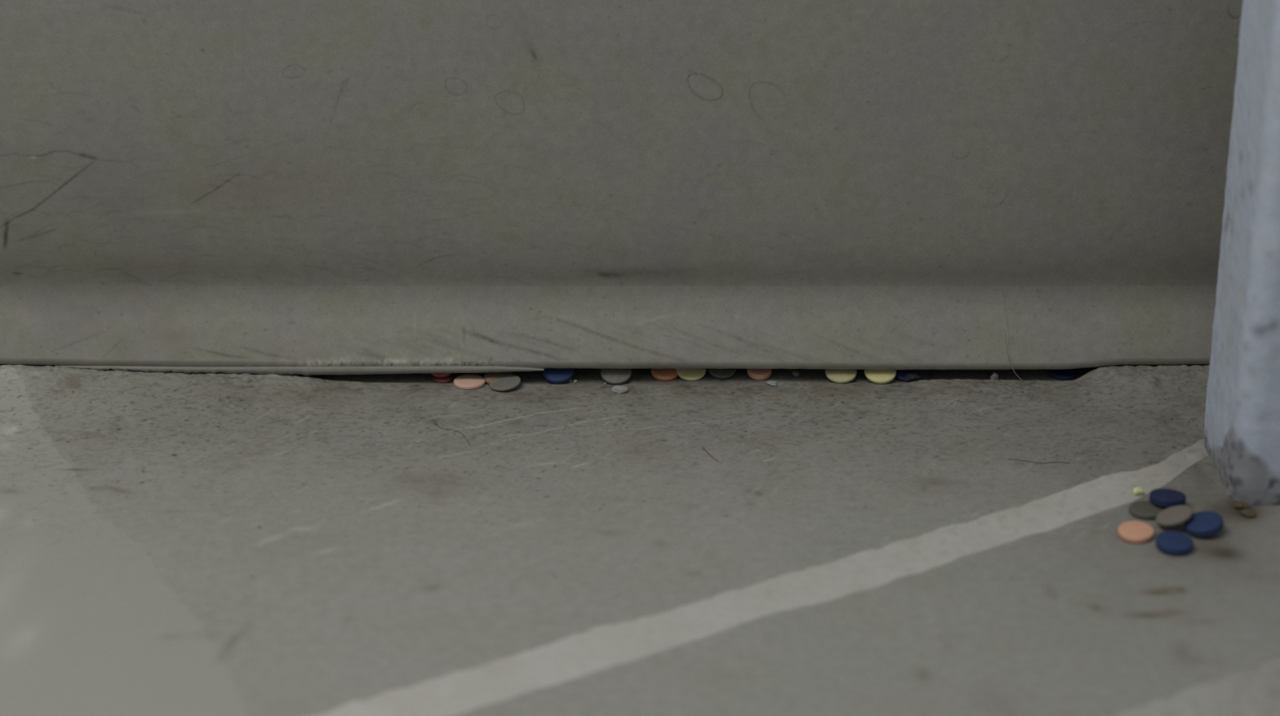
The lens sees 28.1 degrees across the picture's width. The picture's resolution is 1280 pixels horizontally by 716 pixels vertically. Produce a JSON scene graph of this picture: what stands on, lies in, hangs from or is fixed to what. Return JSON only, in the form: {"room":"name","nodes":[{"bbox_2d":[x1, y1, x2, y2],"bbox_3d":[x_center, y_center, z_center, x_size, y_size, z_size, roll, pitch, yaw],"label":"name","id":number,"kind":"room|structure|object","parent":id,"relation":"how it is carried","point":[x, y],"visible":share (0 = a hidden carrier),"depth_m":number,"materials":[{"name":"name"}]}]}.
{"room":"parking garage","nodes":[
{"label":"parking garage","id":0,"kind":"room"},
{"bbox_2d":[0,0,1243,285],"bbox_3d":[0.000,-1.193,1.969,6.000,2.503,0.183,0,22,0],"label":"wall","id":1,"kind":"structure","parent":0,"point":[143,142],"depth_m":2.45,"materials":[{"name":"grey paint"}]},
{"bbox_2d":[54,364,544,375],"bbox_3d":[-0.338,0.011,2.547,0.486,0.009,0.014,0,22,0],"label":"trim","id":2,"kind":"structure","parent":1,"relation":"attached to","point":[306,371],"depth_m":2.54,"materials":[{"name":"grey"}]},
{"bbox_2d":[0,285,1217,369],"bbox_3d":[0.000,-0.034,2.591,6.000,0.121,0.125,0,22,0],"label":"baseboard","id":3,"kind":"structure","parent":1,"relation":"attached to","point":[840,327],"depth_m":2.54,"materials":[{"name":"grey paint"}]},
{"bbox_2d":[1004,327,1022,380],"bbox_3d":[0.369,-0.004,2.534,0.021,0.055,0.002,6,23,13],"label":"fibre","id":4,"kind":"object","parent":1,"relation":"hanging from","point":[1004,327],"visible":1,"depth_m":2.53,"materials":[{"name":"beige fabric"}]},
{"bbox_2d":[0,364,1279,715],"bbox_3d":[0.000,0.630,1.065,6.000,0.024,3.484,0,22,0],"label":"floor","id":5,"kind":"structure","parent":0,"point":[172,544],"depth_m":2.22,"materials":[{"name":"grey concrete"}]},
{"bbox_2d":[431,373,453,382],"bbox_3d":[-0.198,0.020,2.559,0.022,0.004,0.021,6,23,14],"label":"round disc","id":6,"kind":"object","parent":5,"relation":"on","point":[447,379],"visible":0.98,"depth_m":2.55,"materials":[{"name":"red plastic"}]},
{"bbox_2d":[431,373,451,377],"bbox_3d":[-0.199,0.011,2.565,0.024,0.010,0.024,4,23,9],"label":"round disc","id":7,"kind":"object","parent":6,"relation":"on","point":[437,375],"visible":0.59,"depth_m":2.56,"materials":[{"name":"red plastic"}]},
{"bbox_2d":[431,418,470,445],"bbox_3d":[-0.178,0.071,2.441,0.010,0.001,0.075,-16,27,-33],"label":"hair","id":8,"kind":"object","parent":5,"relation":"on","point":[431,419],"visible":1,"depth_m":2.44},
{"bbox_2d":[453,373,485,389],"bbox_3d":[-0.170,0.024,2.549,0.032,0.005,0.032,-1,23,-3],"label":"round disc","id":9,"kind":"object","parent":5,"relation":"on","point":[467,381],"visible":1,"depth_m":2.54,"materials":[{"name":"plastic"}]},
{"bbox_2d":[484,372,512,383],"bbox_3d":[-0.141,0.019,2.554,0.030,0.007,0.029,13,26,28],"label":"round disc","id":10,"kind":"object","parent":5,"relation":"on","point":[489,377],"visible":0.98,"depth_m":2.55,"materials":[{"name":"plastic"}]},
{"bbox_2d":[488,373,520,391],"bbox_3d":[-0.134,0.024,2.542,0.032,0.007,0.031,12,26,27],"label":"round disc","id":11,"kind":"object","parent":5,"relation":"on","point":[506,382],"visible":1,"depth_m":2.54,"materials":[{"name":"grey plastic"}]},
{"bbox_2d":[542,368,574,383],"bbox_3d":[-0.082,0.013,2.560,0.032,0.017,0.030,5,23,11],"label":"round disc","id":12,"kind":"object","parent":5,"relation":"on","point":[555,375],"visible":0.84,"depth_m":2.55,"materials":[{"name":"blue plastic"}]},
{"bbox_2d":[600,368,631,384],"bbox_3d":[-0.024,0.014,2.557,0.031,0.016,0.028,5,23,11],"label":"round disc","id":13,"kind":"object","parent":5,"relation":"on","point":[611,375],"visible":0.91,"depth_m":2.55,"materials":[{"name":"grey plastic"}]},
{"bbox_2d":[611,385,628,393],"bbox_3d":[-0.020,0.031,2.532,0.016,0.006,0.009,11,25,25],"label":"chip","id":14,"kind":"object","parent":5,"relation":"on","point":[617,388],"visible":1,"depth_m":2.53,"materials":[{"name":"white"}]},
{"bbox_2d":[651,368,677,380],"bbox_3d":[0.025,0.013,2.569,0.028,0.011,0.027,12,25,27],"label":"round disc","id":15,"kind":"object","parent":5,"relation":"on","point":[666,374],"visible":0.67,"depth_m":2.56,"materials":[{"name":"orange plastic"}]},
{"bbox_2d":[675,368,706,381],"bbox_3d":[0.051,0.011,2.568,0.030,0.015,0.029,5,23,11],"label":"round disc","id":16,"kind":"object","parent":5,"relation":"on","point":[691,375],"visible":0.54,"depth_m":2.56,"materials":[{"name":"yellow plastic"}]},
{"bbox_2d":[702,446,718,462],"bbox_3d":[0.065,0.090,2.394,0.002,0.001,0.036,-9,24,-21],"label":"fibre","id":17,"kind":"object","parent":5,"relation":"on","point":[702,446],"visible":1,"depth_m":2.39,"materials":[{"name":"brown"}]},
{"bbox_2d":[708,368,736,378],"bbox_3d":[0.082,0.011,2.567,0.028,0.012,0.026,5,23,11],"label":"round disc","id":18,"kind":"object","parent":5,"relation":"on","point":[718,373],"visible":0.57,"depth_m":2.56,"materials":[{"name":"grey plastic"}]},
{"bbox_2d":[746,368,771,380],"bbox_3d":[0.120,0.013,2.567,0.024,0.011,0.025,4,23,10],"label":"round disc","id":19,"kind":"object","parent":5,"relation":"on","point":[756,374],"visible":0.7,"depth_m":2.56,"materials":[{"name":"orange plastic"}]},
{"bbox_2d":[313,439,1208,715],"bbox_3d":[-0.171,0.268,1.964,1.809,0.004,0.113,-15,27,-32],"label":"floor line","id":20,"kind":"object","parent":5,"relation":"on","point":[578,655],"depth_m":2.12,"materials":[{"name":"white paint"}]},
{"bbox_2d":[1133,486,1144,495],"bbox_3d":[0.451,0.121,2.313,0.010,0.008,0.008,0,22,0],"label":"crumb","id":21,"kind":"object","parent":20,"relation":"on","point":[1138,491],"visible":1,"depth_m":2.31,"materials":[{"name":"yellow"}]},
{"bbox_2d":[766,380,777,385],"bbox_3d":[0.132,0.025,2.547,0.012,0.003,0.010,0,22,0],"label":"flake","id":22,"kind":"object","parent":5,"relation":"on","point":[769,382],"visible":1,"depth_m":2.54,"materials":[{"name":"stone"}]},
{"bbox_2d":[792,370,799,377],"bbox_3d":[0.156,0.016,2.565,0.007,0.006,0.007,0,22,0],"label":"crumb","id":23,"kind":"object","parent":5,"relation":"on","point":[795,373],"visible":1,"depth_m":2.56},
{"bbox_2d":[825,368,856,383],"bbox_3d":[0.201,0.014,2.556,0.031,0.014,0.029,4,23,10],"label":"round disc","id":24,"kind":"object","parent":5,"relation":"on","point":[841,376],"visible":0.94,"depth_m":2.55,"materials":[{"name":"yellow plastic"}]},
{"bbox_2d":[864,369,896,383],"bbox_3d":[0.240,0.013,2.556,0.032,0.016,0.030,4,23,9],"label":"round disc","id":25,"kind":"object","parent":5,"relation":"on","point":[878,376],"visible":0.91,"depth_m":2.55,"materials":[{"name":"yellow plastic"}]},
{"bbox_2d":[895,369,913,381],"bbox_3d":[0.265,0.017,2.559,0.019,0.009,0.014,-9,24,-20],"label":"round disc","id":26,"kind":"object","parent":5,"relation":"on","point":[900,375],"visible":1,"depth_m":2.56,"materials":[{"name":"blue plastic"}]},
{"bbox_2d":[903,372,921,382],"bbox_3d":[0.272,0.019,2.554,0.019,0.010,0.011,0,22,0],"label":"clump","id":27,"kind":"object","parent":5,"relation":"on","point":[911,376],"visible":1,"depth_m":2.55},
{"bbox_2d":[990,372,998,379],"bbox_3d":[0.353,0.019,2.555,0.007,0.010,0.007,-10,25,-23],"label":"crumb","id":28,"kind":"object","parent":5,"relation":"on","point":[994,375],"visible":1,"depth_m":2.55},
{"bbox_2d":[1007,458,1070,463],"bbox_3d":[0.370,0.097,2.378,0.058,0.001,0.005,3,23,7],"label":"hair","id":29,"kind":"object","parent":5,"relation":"on","point":[1007,459],"visible":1,"depth_m":2.38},
{"bbox_2d":[1048,368,1078,380],"bbox_3d":[0.425,0.014,2.571,0.030,0.006,0.030,10,25,23],"label":"round disc","id":30,"kind":"object","parent":5,"relation":"on","point":[1066,374],"visible":0.75,"depth_m":2.56,"materials":[{"name":"blue plastic"}]},
{"bbox_2d":[1117,520,1154,543],"bbox_3d":[0.433,0.152,2.236,0.032,0.008,0.032,9,24,21],"label":"round disc","id":31,"kind":"object","parent":5,"relation":"on","point":[1132,531],"visible":1,"depth_m":2.23,"materials":[{"name":"orange plastic"}]},
{"bbox_2d":[1128,500,1164,519],"bbox_3d":[0.451,0.136,2.280,0.031,0.006,0.032,-3,23,-6],"label":"round disc","id":32,"kind":"object","parent":5,"relation":"on","point":[1142,509],"visible":0.99,"depth_m":2.27,"materials":[{"name":"grey plastic"}]},
{"bbox_2d":[1149,488,1186,508],"bbox_3d":[0.471,0.125,2.286,0.032,0.011,0.032,9,24,20],"label":"round disc","id":33,"kind":"object","parent":32,"relation":"on","point":[1163,498],"visible":0.98,"depth_m":2.28,"materials":[{"name":"blue plastic"}]},
{"bbox_2d":[1155,530,1193,555],"bbox_3d":[0.462,0.160,2.212,0.032,0.011,0.032,8,24,18],"label":"round disc","id":34,"kind":"object","parent":5,"relation":"on","point":[1173,543],"visible":1,"depth_m":2.20,"materials":[{"name":"blue plastic"}]},
{"bbox_2d":[1155,505,1192,526],"bbox_3d":[0.469,0.139,2.249,0.031,0.013,0.032,10,24,22],"label":"round disc","id":35,"kind":"object","parent":5,"relation":"on","point":[1179,514],"visible":1,"depth_m":2.24,"materials":[{"name":"grey plastic"}]},
{"bbox_2d":[1105,653,1279,715],"bbox_3d":[0.495,0.267,1.968,1.544,0.002,0.158,-14,26,-31],"label":"floor line","id":36,"kind":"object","parent":5,"relation":"on","point":[1251,690],"depth_m":1.98,"materials":[{"name":"paint"}]},
{"bbox_2d":[1183,511,1223,537],"bbox_3d":[0.494,0.145,2.242,0.034,0.015,0.034,-5,23,-11],"label":"round disc","id":37,"kind":"object","parent":5,"relation":"on","point":[1202,523],"visible":1,"depth_m":2.23,"materials":[{"name":"blue plastic"}]},
{"bbox_2d":[1233,501,1249,509],"bbox_3d":[0.538,0.132,2.288,0.013,0.006,0.012,18,28,36],"label":"clump","id":38,"kind":"object","parent":5,"relation":"on","point":[1241,504],"visible":1,"depth_m":2.29,"materials":[{"name":"brown"}]},
{"bbox_2d":[1240,508,1256,517],"bbox_3d":[0.540,0.138,2.276,0.014,0.003,0.016,0,22,0],"label":"clump","id":39,"kind":"object","parent":5,"relation":"on","point":[1246,512],"visible":1,"depth_m":2.27,"materials":[{"name":"brown"}]},
{"bbox_2d":[1204,0,1279,506],"bbox_3d":[0.829,-1.090,1.861,0.601,2.610,0.142,0,22,0],"label":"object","id":40,"kind":"structure","parent":0,"point":[1242,422],"depth_m":2.25,"materials":[{"name":"blue paint"}]}
]}

